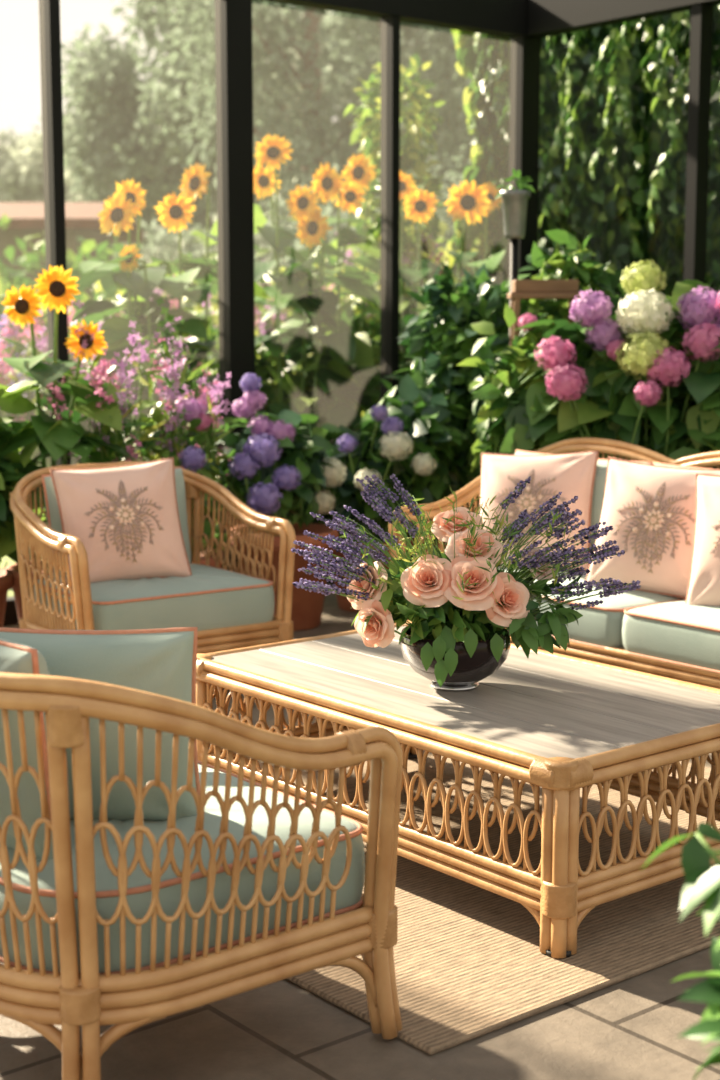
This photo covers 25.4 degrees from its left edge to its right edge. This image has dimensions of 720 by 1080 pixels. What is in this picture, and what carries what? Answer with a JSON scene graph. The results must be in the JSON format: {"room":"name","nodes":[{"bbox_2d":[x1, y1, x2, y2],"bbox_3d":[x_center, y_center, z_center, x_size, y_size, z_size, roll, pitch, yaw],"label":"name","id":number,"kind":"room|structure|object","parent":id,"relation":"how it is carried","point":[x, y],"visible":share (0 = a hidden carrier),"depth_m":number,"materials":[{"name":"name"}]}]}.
{"room":"sunroom","nodes":[
{"label":"sunroom","id":0,"kind":"room"},
{"bbox_2d":[3,0,542,625],"bbox_3d":[-2.669,-1.124,6.644,9.585,3.300,0.120,-6,10,-39],"label":"window frame","id":1,"kind":"structure","parent":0,"point":[233,18],"depth_m":8.29,"materials":[{"name":"black metal"}]},
{"bbox_2d":[0,582,719,1079],"bbox_3d":[0.479,1.076,3.158,9.520,0.100,10.000,-6,10,-39],"label":"floor","id":2,"kind":"structure","parent":0,"point":[628,1029],"depth_m":3.23,"materials":[{"name":"stone"}]},
{"bbox_2d":[0,384,42,626],"bbox_3d":[-1.734,-0.162,6.878,0.747,1.331,0.698,0,8,0],"label":"planter","id":3,"kind":"object","parent":2,"relation":"on","point":[11,464],"visible":0.66,"depth_m":6.87,"materials":[{"name":"green plant"}]},
{"bbox_2d":[5,560,48,623],"bbox_3d":[-1.360,0.296,7.108,0.410,0.360,0.410,0,8,0],"label":"terracotta pot","id":4,"kind":"object","parent":2,"relation":"on","point":[13,569],"visible":0.08,"depth_m":7.00,"materials":[{"name":"brown ceramic"}]},
{"bbox_2d":[0,265,133,572],"bbox_3d":[-1.304,-0.529,7.054,0.672,1.352,0.736,0,8,0],"label":"plant","id":5,"kind":"object","parent":4,"relation":"in","point":[54,438],"visible":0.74,"depth_m":6.91,"materials":[{"name":"green plant"}]},
{"bbox_2d":[40,297,245,567],"bbox_3d":[-0.900,-0.333,7.332,1.156,1.544,0.680,-6,10,-37],"label":"planter","id":6,"kind":"object","parent":2,"relation":"on","point":[176,435],"visible":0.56,"depth_m":7.18,"materials":[{"name":"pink plant"}]},
{"bbox_2d":[10,461,295,653],"bbox_3d":[-0.852,0.150,6.302,0.961,0.851,0.833,-6,10,-35],"label":"rattan armchair","id":7,"kind":"object","parent":2,"relation":"on","point":[230,610],"visible":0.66,"depth_m":6.13,"materials":[{"name":"wicker"}]},
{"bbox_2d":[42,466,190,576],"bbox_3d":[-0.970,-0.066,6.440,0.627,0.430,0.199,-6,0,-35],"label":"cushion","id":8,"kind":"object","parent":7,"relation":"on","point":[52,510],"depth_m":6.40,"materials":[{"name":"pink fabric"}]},
{"bbox_2d":[50,457,191,585],"bbox_3d":[-0.923,-0.062,6.197,0.516,0.492,0.248,-3,8,-20],"label":"throw pillow","id":9,"kind":"object","parent":7,"relation":"on","point":[126,519],"visible":0.98,"depth_m":6.13,"materials":[{"name":"fabric"}]},
{"bbox_2d":[34,564,274,630],"bbox_3d":[-0.834,0.226,6.287,0.782,0.191,0.711,-6,10,-35],"label":"seat cushion","id":10,"kind":"object","parent":7,"relation":"on","point":[211,598],"depth_m":6.04,"materials":[{"name":"green fabric"}]},
{"bbox_2d":[176,373,340,630],"bbox_3d":[-0.462,-0.176,7.463,0.654,1.198,0.904,3,8,19],"label":"hydrangea","id":11,"kind":"object","parent":2,"relation":"on","point":[276,474],"visible":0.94,"depth_m":7.40,"materials":[{"name":"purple plant"}]},
{"bbox_2d":[289,373,473,612],"bbox_3d":[0.087,-0.234,7.940,0.992,1.180,0.737,0,8,-3],"label":"hydrangea","id":12,"kind":"object","parent":2,"relation":"on","point":[393,438],"visible":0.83,"depth_m":7.84,"materials":[{"name":"green plant"}]},
{"bbox_2d":[380,261,548,556],"bbox_3d":[0.626,-0.564,8.243,1.346,1.751,0.806,2,8,11],"label":"shrub","id":13,"kind":"object","parent":2,"relation":"on","point":[452,339],"visible":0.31,"depth_m":8.11,"materials":[{"name":"green plant"}]},
{"bbox_2d":[253,714,719,1054],"bbox_3d":[0.193,0.805,4.698,2.040,0.014,2.320,-6,10,-39],"label":"jute rug","id":14,"kind":"object","parent":2,"relation":"on","point":[469,962],"visible":0.15,"depth_m":3.74,"materials":[{"name":"beige wicker"}]},
{"bbox_2d":[0,627,402,1079],"bbox_3d":[-0.508,0.578,3.244,0.883,0.844,0.933,-6,10,-39],"label":"rattan armchair","id":15,"kind":"object","parent":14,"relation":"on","point":[143,880],"visible":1,"depth_m":2.95,"materials":[{"name":"wicker"}]},
{"bbox_2d":[0,638,53,859],"bbox_3d":[-0.735,0.381,3.146,0.160,0.429,0.508,-14,15,-38],"label":"cushion","id":16,"kind":"object","parent":15,"relation":"on","point":[17,655],"depth_m":2.96,"materials":[{"name":"green fabric"}]},
{"bbox_2d":[0,627,199,819],"bbox_3d":[-0.548,0.372,3.209,0.458,0.419,0.204,0,15,2],"label":"cushion","id":17,"kind":"object","parent":15,"relation":"on","point":[162,661],"depth_m":3.13,"materials":[{"name":"green fabric"}]},
{"bbox_2d":[0,760,364,974],"bbox_3d":[-0.473,0.642,3.282,0.732,0.191,0.711,-6,10,-39],"label":"seat cushion","id":18,"kind":"object","parent":15,"relation":"on","point":[73,927],"depth_m":2.96,"materials":[{"name":"green fabric"}]},
{"bbox_2d":[196,620,719,958],"bbox_3d":[0.309,0.606,4.442,0.915,0.452,1.549,-6,10,-39],"label":"coffee table","id":19,"kind":"object","parent":14,"relation":"on","point":[560,724],"visible":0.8,"depth_m":3.94,"materials":[{"name":"beige wicker"}]},
{"bbox_2d":[400,624,510,684],"bbox_3d":[0.258,0.320,4.335,0.300,0.150,0.300,0,8,0],"label":"glass bowl","id":20,"kind":"object","parent":19,"relation":"on","point":[426,654],"depth_m":4.20,"materials":[{"name":"black glass"}]},
{"bbox_2d":[291,474,640,690],"bbox_3d":[0.293,0.113,4.289,0.955,0.574,0.496,0,8,-3],"label":"arrangement","id":21,"kind":"object","parent":19,"relation":"on","point":[464,611],"visible":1,"depth_m":4.24,"materials":[{"name":"multicoloured plant"}]},
{"bbox_2d":[495,169,535,347],"bbox_3d":[0.745,-0.716,7.836,0.200,2.164,0.176,0,8,0],"label":"pot","id":22,"kind":"object","parent":2,"relation":"on","point":[514,202],"visible":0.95,"depth_m":7.67,"materials":[{"name":"metal"}]},
{"bbox_2d":[456,229,624,474],"bbox_3d":[0.938,-0.573,7.830,1.330,1.883,0.810,-6,10,-39],"label":"shrub","id":23,"kind":"object","parent":2,"relation":"on","point":[588,273],"visible":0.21,"depth_m":7.54,"materials":[{"name":"green plant"}]},
{"bbox_2d":[507,280,582,348],"bbox_3d":[0.883,-0.436,7.764,0.340,1.630,0.200,0,8,0],"label":"wooden plant stand","id":24,"kind":"object","parent":2,"relation":"on","point":[521,289],"visible":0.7,"depth_m":7.57,"materials":[{"name":"brown wood"}]},
{"bbox_2d":[389,438,719,688],"bbox_3d":[1.218,0.157,5.925,0.844,0.941,2.531,-6,10,-39],"label":"sofa","id":25,"kind":"object","parent":2,"relation":"on","point":[642,631],"visible":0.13,"depth_m":5.74,"materials":[{"name":"wicker"}]},
{"bbox_2d":[479,450,598,571],"bbox_3d":[0.707,-0.114,6.494,0.528,0.507,0.260,3,9,23],"label":"throw pillow","id":26,"kind":"object","parent":25,"relation":"on","point":[571,474],"visible":0.59,"depth_m":6.43,"materials":[{"name":"fabric"}]},
{"bbox_2d":[515,450,652,557],"bbox_3d":[0.890,-0.109,6.609,0.202,0.480,0.766,4,4,-40],"label":"cushion","id":27,"kind":"object","parent":25,"relation":"on","point":[601,469],"depth_m":6.43,"materials":[{"name":"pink fabric"}]},
{"bbox_2d":[586,457,719,598],"bbox_3d":[1.127,-0.039,5.993,0.538,0.512,0.260,4,9,29],"label":"throw pillow","id":28,"kind":"object","parent":25,"relation":"on","point":[650,509],"visible":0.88,"depth_m":5.93,"materials":[{"name":"fabric"}]},
{"bbox_2d":[652,462,709,468],"bbox_3d":[1.372,-0.029,6.027,0.206,0.480,0.766,4,4,-40],"label":"cushion","id":29,"kind":"object","parent":25,"relation":"on","point":[694,465],"depth_m":6.26,"materials":[{"name":"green fabric"}]},
{"bbox_2d":[685,473,719,605],"bbox_3d":[1.408,0.013,5.618,0.537,0.514,0.264,4,9,27],"label":"throw pillow","id":30,"kind":"object","parent":25,"relation":"on","point":[704,580],"visible":0.91,"depth_m":5.65,"materials":[{"name":"fabric"}]},
{"bbox_2d":[484,259,719,468],"bbox_3d":[1.300,-0.383,7.316,1.465,1.726,1.095,0,8,0],"label":"hydrangea bush","id":31,"kind":"object","parent":2,"relation":"on","point":[646,374],"visible":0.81,"depth_m":7.06,"materials":[{"name":"green plant"}]},
{"bbox_2d":[641,822,719,1079],"bbox_3d":[0.610,0.765,2.096,0.448,0.809,0.452,0,8,0],"label":"plant","id":32,"kind":"object","parent":2,"relation":"on","point":[702,878],"visible":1,"depth_m":2.10,"materials":[{"name":"green plant"}]},
{"bbox_2d":[527,0,719,283],"bbox_3d":[4.136,-1.005,5.786,0.120,3.300,9.830,-6,10,-39],"label":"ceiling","id":33,"kind":"structure","parent":0,"point":[545,18],"depth_m":8.54,"materials":[{"name":"black metal"}]},
{"label":"outside","id":34,"kind":"structure","parent":0,"visible":0},
{"bbox_2d":[0,532,218,596],"bbox_3d":[9.817,-2.173,27.413,130.000,0.110,150.000,-6,10,-39],"label":"lawn","id":35,"kind":"structure","parent":34,"point":[9,561],"depth_m":10.26,"materials":[{"name":"green plant"}]},
{"bbox_2d":[0,125,41,171],"bbox_3d":[-14.769,-11.947,60.755,6.453,10.100,6.767,4,9,28],"label":"tree","id":36,"kind":"object","parent":35,"relation":"on","point":[3,135],"visible":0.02,"depth_m":60.47,"materials":[{"name":"green plant"}]},
{"bbox_2d":[0,115,73,201],"bbox_3d":[-11.046,-11.121,58.837,6.738,8.991,6.370,-1,8,-6],"label":"tree","id":37,"kind":"object","parent":35,"relation":"on","point":[26,184],"visible":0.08,"depth_m":56.49,"materials":[{"name":"green plant"}]},
{"bbox_2d":[37,156,99,201],"bbox_3d":[-8.660,-9.844,55.190,6.676,7.465,6.175,-2,8,-13],"label":"tree","id":38,"kind":"object","parent":35,"relation":"on","point":[68,181],"visible":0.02,"depth_m":53.69,"materials":[{"name":"green plant"}]},
{"bbox_2d":[0,202,143,331],"bbox_3d":[-5.600,-2.927,21.275,5.000,3.070,3.650,0,8,0],"label":"house","id":39,"kind":"structure","parent":35,"relation":"on","point":[82,220],"depth_m":19.71,"materials":[{"name":"tile"}]},
{"bbox_2d":[0,213,146,390],"bbox_3d":[-3.994,-2.058,16.860,4.476,2.872,2.312,-6,10,-38],"label":"shrub","id":40,"kind":"object","parent":35,"relation":"on","point":[32,263],"visible":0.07,"depth_m":17.14,"materials":[{"name":"green plant"}]},
{"bbox_2d":[0,290,163,590],"bbox_3d":[-1.864,-0.542,9.182,1.907,1.792,0.963,-6,10,-39],"label":"flowering border","id":41,"kind":"object","parent":35,"relation":"on","point":[9,371],"visible":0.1,"depth_m":9.05,"materials":[{"name":"green plant"}]},
{"bbox_2d":[68,193,169,461],"bbox_3d":[-1.305,-0.793,8.937,0.634,2.236,0.882,7,11,41],"label":"plant","id":42,"kind":"object","parent":35,"relation":"on","point":[96,311],"visible":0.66,"depth_m":8.72,"materials":[{"name":"green plant"}]},
{"bbox_2d":[61,23,194,253],"bbox_3d":[-4.914,-7.328,35.209,3.803,7.972,4.384,2,8,15],"label":"tree","id":43,"kind":"object","parent":35,"relation":"on","point":[104,94],"visible":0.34,"depth_m":33.88,"materials":[{"name":"green plant"}]},
{"bbox_2d":[0,267,262,450],"bbox_3d":[-2.206,-1.308,13.964,4.174,2.231,2.144,-7,10,-41],"label":"shrub","id":44,"kind":"object","parent":35,"relation":"on","point":[13,273],"visible":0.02,"depth_m":13.41,"materials":[{"name":"green plant"}]},
{"bbox_2d":[95,178,183,430],"bbox_3d":[-1.250,-0.860,9.094,0.581,2.324,0.833,0,8,0],"label":"plant","id":45,"kind":"object","parent":35,"relation":"on","point":[156,271],"visible":0.49,"depth_m":8.83,"materials":[{"name":"green plant"}]},
{"bbox_2d":[98,244,212,456],"bbox_3d":[-1.145,-0.654,8.941,0.670,1.959,0.768,0,8,0],"label":"plant","id":46,"kind":"object","parent":35,"relation":"on","point":[191,325],"visible":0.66,"depth_m":8.72,"materials":[{"name":"green plant"}]},
{"bbox_2d":[113,226,204,305],"bbox_3d":[-3.614,-3.852,28.037,4.759,3.282,1.985,-2,8,-16],"label":"hedge","id":47,"kind":"object","parent":35,"relation":"on","point":[148,235],"visible":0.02,"depth_m":27.73,"materials":[{"name":"green plant"}]},
{"bbox_2d":[114,192,218,548],"bbox_3d":[-1.015,-0.827,9.138,0.613,2.246,0.837,2,8,14],"label":"plant","id":48,"kind":"object","parent":35,"relation":"on","point":[175,217],"visible":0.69,"depth_m":8.84,"materials":[{"name":"green plant"}]},
{"bbox_2d":[107,0,295,258],"bbox_3d":[-3.246,-7.543,33.164,3.755,8.961,4.454,-5,9,-30],"label":"tree","id":49,"kind":"object","parent":35,"relation":"on","point":[156,190],"visible":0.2,"depth_m":32.38,"materials":[{"name":"green plant"}]},
{"bbox_2d":[68,274,336,538],"bbox_3d":[-0.993,-0.700,9.997,2.078,1.991,1.110,-7,10,-39],"label":"flowering border","id":50,"kind":"object","parent":35,"relation":"on","point":[272,393],"visible":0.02,"depth_m":9.97,"materials":[{"name":"green plant"}]},
{"bbox_2d":[140,163,271,442],"bbox_3d":[-0.943,-0.946,9.316,0.814,2.434,0.669,3,8,18],"label":"plant","id":51,"kind":"object","parent":35,"relation":"on","point":[194,180],"visible":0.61,"depth_m":9.05,"materials":[{"name":"green plant"}]},
{"bbox_2d":[113,209,325,338],"bbox_3d":[-1.770,-3.532,25.068,4.747,3.362,1.983,-2,8,-16],"label":"hedge","id":52,"kind":"object","parent":35,"relation":"on","point":[172,255],"visible":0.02,"depth_m":24.46,"materials":[{"name":"green plant"}]},
{"bbox_2d":[157,5,362,225],"bbox_3d":[-3.228,-12.262,53.696,8.949,12.666,7.477,4,9,25],"label":"tree","id":53,"kind":"object","parent":35,"relation":"on","point":[291,50],"visible":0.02,"depth_m":51.96,"materials":[{"name":"green plant"}]},
{"bbox_2d":[205,134,339,519],"bbox_3d":[-0.495,-1.095,9.658,0.729,2.636,0.807,5,9,33],"label":"plant","id":54,"kind":"object","parent":35,"relation":"on","point":[268,153],"visible":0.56,"depth_m":9.51,"materials":[{"name":"green plant"}]},
{"bbox_2d":[127,230,446,382],"bbox_3d":[-0.251,-1.621,14.911,4.274,2.511,2.057,-7,10,-39],"label":"shrub","id":55,"kind":"object","parent":35,"relation":"on","point":[332,259],"visible":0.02,"depth_m":14.04,"materials":[{"name":"green plant"}]},
{"bbox_2d":[253,165,325,522],"bbox_3d":[-0.534,-1.067,9.974,0.774,2.494,0.740,0,8,0],"label":"plant","id":56,"kind":"object","parent":35,"relation":"on","point":[264,181],"visible":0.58,"depth_m":9.70,"materials":[{"name":"green plant"}]},
{"bbox_2d":[145,0,448,266],"bbox_3d":[-1.062,-7.552,28.138,5.311,10.360,5.046,1,8,7],"label":"tree","id":57,"kind":"object","parent":35,"relation":"on","point":[273,23],"visible":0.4,"depth_m":27.23,"materials":[{"name":"green plant"}]},
{"bbox_2d":[255,185,378,518],"bbox_3d":[-0.290,-0.944,9.647,0.815,2.340,0.780,3,8,20],"label":"plant","id":58,"kind":"object","parent":35,"relation":"on","point":[301,201],"visible":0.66,"depth_m":9.53,"materials":[{"name":"green plant"}]},
{"bbox_2d":[182,178,452,317],"bbox_3d":[-0.290,-3.329,23.017,4.742,3.683,1.987,-2,8,-16],"label":"hedge","id":59,"kind":"object","parent":35,"relation":"on","point":[258,240],"visible":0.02,"depth_m":22.54,"materials":[{"name":"green plant"}]},
{"bbox_2d":[258,206,379,426],"bbox_3d":[-0.226,-0.872,9.598,0.782,2.210,0.716,0,8,0],"label":"plant","id":60,"kind":"object","parent":35,"relation":"on","point":[341,347],"visible":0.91,"depth_m":9.47,"materials":[{"name":"green plant"}]},
{"bbox_2d":[270,180,379,412],"bbox_3d":[-0.219,-1.022,10.024,0.698,2.391,0.772,0,8,0],"label":"plant","id":61,"kind":"object","parent":35,"relation":"on","point":[349,200],"visible":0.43,"depth_m":9.78,"materials":[{"name":"green plant"}]},
{"bbox_2d":[209,232,445,452],"bbox_3d":[-0.122,-0.953,10.738,2.192,2.254,1.131,-6,10,-37],"label":"flowering border","id":62,"kind":"object","parent":35,"relation":"on","point":[347,312],"visible":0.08,"depth_m":10.56,"materials":[{"name":"green plant"}]},
{"bbox_2d":[282,162,379,426],"bbox_3d":[-0.137,-1.046,9.825,0.787,2.492,0.686,5,9,32],"label":"plant","id":63,"kind":"object","parent":35,"relation":"on","point":[327,182],"visible":0.56,"depth_m":9.64,"materials":[{"name":"green plant"}]},
{"bbox_2d":[310,153,404,444],"bbox_3d":[-0.030,-1.122,10.127,0.795,2.562,0.694,0,8,0],"label":"plant","id":64,"kind":"object","parent":35,"relation":"on","point":[358,169],"visible":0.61,"depth_m":9.85,"materials":[{"name":"green plant"}]},
{"bbox_2d":[279,154,465,299],"bbox_3d":[1.098,-3.190,21.088,4.658,3.767,1.945,-2,8,-15],"label":"hedge","id":65,"kind":"object","parent":35,"relation":"on","point":[328,209],"visible":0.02,"depth_m":20.65,"materials":[{"name":"green plant"}]},
{"bbox_2d":[343,53,446,416],"bbox_3d":[0.256,-1.663,11.098,0.746,3.365,0.770,0,8,0],"label":"climbing vine","id":66,"kind":"object","parent":35,"relation":"on","point":[412,157],"visible":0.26,"depth_m":10.86,"materials":[{"name":"green plant"}]},
{"bbox_2d":[348,171,442,387],"bbox_3d":[0.314,-1.138,10.481,0.638,2.494,0.770,-6,10,-38],"label":"plant","id":67,"kind":"object","parent":35,"relation":"on","point":[406,187],"visible":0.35,"depth_m":10.35,"materials":[{"name":"green plant"}]},
{"bbox_2d":[333,16,457,171],"bbox_3d":[3.162,-11.994,48.960,7.905,13.436,8.573,3,8,21],"label":"tree","id":68,"kind":"object","parent":35,"relation":"on","point":[339,16],"visible":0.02,"depth_m":48.31,"materials":[{"name":"green plant"}]},
{"bbox_2d":[318,11,473,255],"bbox_3d":[1.244,-7.670,32.414,4.405,9.419,4.836,-8,11,-44],"label":"tree","id":69,"kind":"object","parent":35,"relation":"on","point":[351,21],"visible":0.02,"depth_m":31.75,"materials":[{"name":"green plant"}]},
{"bbox_2d":[336,221,455,311],"bbox_3d":[1.126,-1.772,15.400,3.560,2.756,1.920,-7,10,-40],"label":"shrub","id":70,"kind":"object","parent":35,"relation":"on","point":[442,226],"visible":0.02,"depth_m":14.92,"materials":[{"name":"green plant"}]},
{"bbox_2d":[375,188,438,383],"bbox_3d":[0.349,-1.011,10.095,0.626,2.351,0.833,7,10,40],"label":"plant","id":71,"kind":"object","parent":35,"relation":"on","point":[420,206],"visible":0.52,"depth_m":9.80,"materials":[{"name":"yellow plant"}]},
{"bbox_2d":[352,135,478,265],"bbox_3d":[2.001,-3.144,20.089,4.548,3.919,2.005,-3,8,-19],"label":"hedge","id":72,"kind":"object","parent":35,"relation":"on","point":[444,217],"visible":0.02,"depth_m":19.59,"materials":[{"name":"green plant"}]},
{"bbox_2d":[368,225,507,397],"bbox_3d":[0.732,-1.067,11.268,1.806,2.264,1.048,-7,11,-42],"label":"flowering border","id":73,"kind":"object","parent":35,"relation":"on","point":[471,270],"visible":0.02,"depth_m":11.02,"materials":[{"name":"green plant"}]},
{"bbox_2d":[402,23,479,239],"bbox_3d":[2.774,-7.299,26.235,4.409,10.382,4.744,-5,9,-30],"label":"tree","id":74,"kind":"object","parent":35,"relation":"on","point":[450,126],"visible":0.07,"depth_m":25.95,"materials":[{"name":"green plant"}]},
{"bbox_2d":[418,179,490,402],"bbox_3d":[0.534,-1.057,10.193,0.774,2.414,0.705,7,11,43],"label":"plant","id":75,"kind":"object","parent":35,"relation":"on","point":[470,207],"visible":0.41,"depth_m":9.89,"materials":[{"name":"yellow plant"}]},
{"bbox_2d":[450,182,549,290],"bbox_3d":[0.881,-1.086,10.387,0.758,2.417,0.828,0,8,0],"label":"plant","id":76,"kind":"object","parent":35,"relation":"on","point":[491,263],"visible":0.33,"depth_m":10.10,"materials":[{"name":"green plant"}]},
{"bbox_2d":[447,4,719,308],"bbox_3d":[2.974,-1.999,8.645,1.367,4.765,7.107,-6,10,-39],"label":"hanging vines","id":77,"kind":"object","parent":35,"relation":"on","point":[614,97],"visible":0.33,"depth_m":10.04,"materials":[{"name":"green plant"}]}
]}

